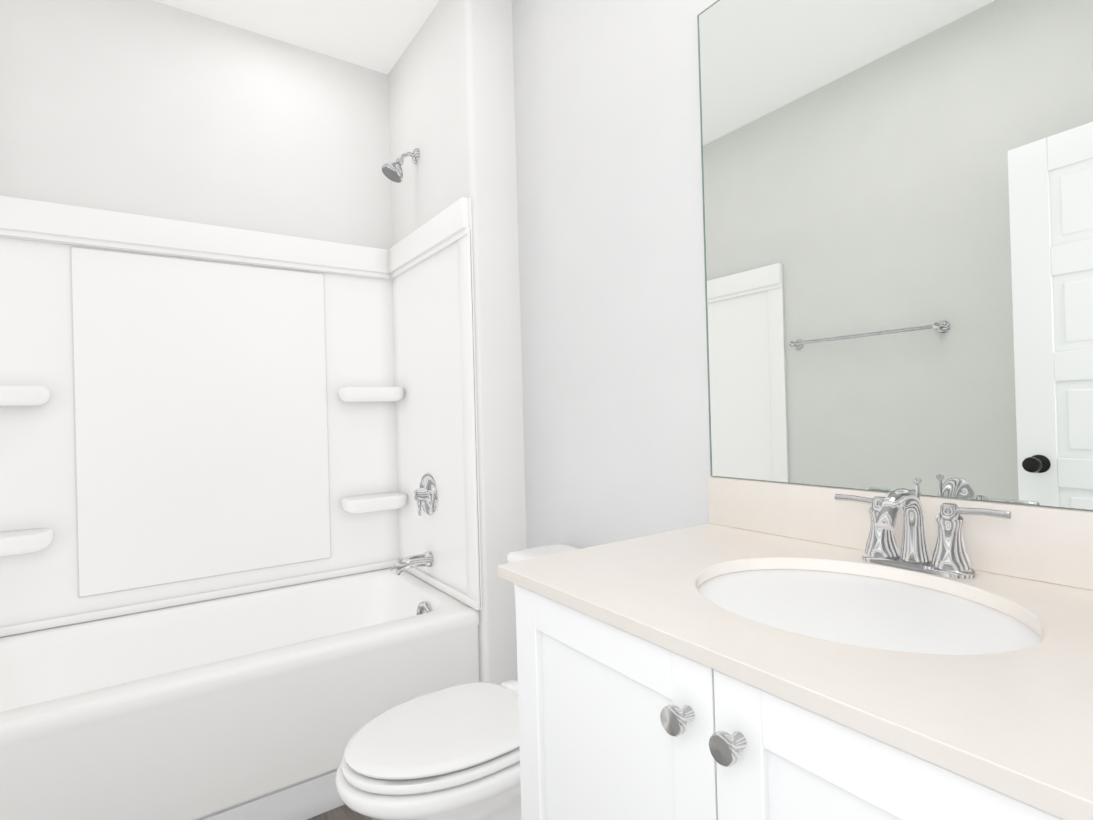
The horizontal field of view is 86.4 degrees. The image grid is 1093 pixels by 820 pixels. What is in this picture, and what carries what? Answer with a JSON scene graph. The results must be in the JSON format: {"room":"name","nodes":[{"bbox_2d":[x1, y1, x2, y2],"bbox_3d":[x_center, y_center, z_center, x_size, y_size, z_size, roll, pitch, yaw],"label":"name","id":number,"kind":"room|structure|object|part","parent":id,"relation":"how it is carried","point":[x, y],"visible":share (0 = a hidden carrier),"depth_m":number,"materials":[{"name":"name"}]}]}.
{"room":"bathroom","nodes":[
{"label":"bathroom","id":0,"kind":"room"},
{"bbox_2d":[0,0,391,249],"bbox_3d":[-1.218,-0.150,2.278,1.821,2.673,0.100,-1,0,-35],"label":"wall","id":1,"kind":"structure","parent":0,"point":[151,108],"depth_m":2.16,"materials":[{"name":"paint"}]},
{"bbox_2d":[153,0,439,73],"bbox_3d":[-0.138,-1.576,0.670,1.821,0.100,4.030,-1,0,-35],"label":"ceiling","id":2,"kind":"structure","parent":0,"point":[377,35],"depth_m":2.25,"materials":[{"name":"white paint"}]},
{"bbox_2d":[307,805,372,819],"bbox_3d":[-0.062,1.196,0.655,1.821,0.100,4.030,-1,0,-35],"label":"floor","id":3,"kind":"structure","parent":0,"point":[343,812],"depth_m":1.67,"materials":[{"name":"brown wood"}]},
{"bbox_2d":[0,148,481,819],"bbox_3d":[-1.039,0.069,1.869,1.436,2.220,0.761,-1,0,-35],"label":"bathtub","id":4,"kind":"object","parent":3,"relation":"on","point":[240,562],"visible":1,"depth_m":2.02,"materials":[{"name":"plastic"}]},
{"bbox_2d":[0,385,50,406],"bbox_3d":[-1.690,-0.043,1.781,0.257,0.058,0.150,-1,0,-35],"label":"shelf","id":5,"kind":"object","parent":4,"relation":"attached to","point":[10,395],"depth_m":1.78,"materials":[{"name":"plastic"}]},
{"bbox_2d":[0,528,53,561],"bbox_3d":[-1.678,0.411,1.778,0.257,0.058,0.150,-1,0,-35],"label":"shelf","id":6,"kind":"object","parent":4,"relation":"attached to","point":[13,541],"depth_m":1.78,"materials":[{"name":"plastic"}]},
{"bbox_2d":[338,386,404,401],"bbox_3d":[-0.733,-0.065,2.444,0.257,0.058,0.150,-1,0,-35],"label":"shelf","id":7,"kind":"object","parent":4,"relation":"attached to","point":[345,393],"depth_m":2.39,"materials":[{"name":"plastic"}]},
{"bbox_2d":[341,492,407,513],"bbox_3d":[-0.720,0.388,2.442,0.257,0.058,0.150,-1,0,-35],"label":"shelf","id":8,"kind":"object","parent":4,"relation":"attached to","point":[351,502],"depth_m":2.41,"materials":[{"name":"plastic"}]},
{"bbox_3d":[-0.522,0.593,2.243,0.160,0.073,0.062,-1,0,-35],"label":"spout","id":9,"kind":"part","parent":4,"relation":"part of","materials":[{"name":"silver metal"}]},
{"bbox_2d":[335,543,582,819],"bbox_3d":[-0.119,0.787,1.446,0.780,0.730,0.502,-1,0,-35],"label":"toilet","id":10,"kind":"object","parent":3,"relation":"on","point":[450,753],"visible":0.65,"depth_m":1.26,"materials":[{"name":"ceramic"}]},
{"bbox_3d":[-0.245,0.768,1.359,0.450,0.022,0.360,-1,0,-35],"label":"seat","id":11,"kind":"part","parent":10,"relation":"part of","materials":[{"name":"white plastic"}]},
{"bbox_3d":[-0.228,0.756,1.372,0.479,0.051,0.346,-1,0,-35],"label":"lid","id":12,"kind":"part","parent":10,"relation":"part of","materials":[{"name":"white plastic"}]},
{"bbox_2d":[498,476,1092,819],"bbox_3d":[0.422,0.626,0.819,0.611,1.015,0.935,-1,0,-35],"label":"bathroom vanity","id":13,"kind":"object","parent":3,"relation":"on","point":[759,650],"visible":1,"depth_m":0.76,"materials":[{"name":"paint"}]},
{"bbox_3d":[0.084,0.664,0.848,0.020,0.728,0.429,-1,0,-35],"label":"door","id":14,"kind":"part","parent":13,"relation":"part of","materials":[{"name":"paint"}]},
{"bbox_3d":[0.157,0.363,0.686,0.034,0.033,0.033,-1,0,-35],"label":"knob","id":15,"kind":"part","parent":13,"relation":"part of","materials":[{"name":"silver metal"}]},
{"bbox_3d":[0.198,0.361,0.627,0.034,0.033,0.033,-1,0,-35],"label":"knob","id":16,"kind":"part","parent":13,"relation":"part of","materials":[{"name":"silver metal"}]},
{"bbox_2d":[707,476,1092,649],"bbox_3d":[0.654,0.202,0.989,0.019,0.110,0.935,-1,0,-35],"label":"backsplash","id":17,"kind":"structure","parent":13,"relation":"on","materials":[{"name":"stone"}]},
{"bbox_3d":[0.337,0.655,0.484,0.020,0.728,0.451,-1,0,-35],"label":"door","id":18,"kind":"part","parent":13,"relation":"part of","materials":[{"name":"paint"}]},
{"bbox_2d":[834,478,1011,578],"bbox_3d":[0.571,0.187,0.935,0.136,0.144,0.260,-1,0,-35],"label":"faucet","id":19,"kind":"object","parent":13,"relation":"on","point":[950,559],"depth_m":0.94,"materials":[{"name":"silver metal"}]},
{"bbox_2d":[388,0,526,684],"bbox_3d":[-0.339,-0.174,2.361,0.281,2.673,0.765,-1,0,-35],"label":"wall","id":20,"kind":"structure","parent":0,"point":[451,99],"depth_m":2.03,"materials":[{"name":"paint"}]},
{"bbox_2d":[512,0,1092,547],"bbox_3d":[0.848,-0.216,0.793,0.113,2.673,3.165,-1,0,-35],"label":"wall","id":21,"kind":"structure","parent":0,"point":[897,196],"depth_m":1.18,"materials":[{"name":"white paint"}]}
]}

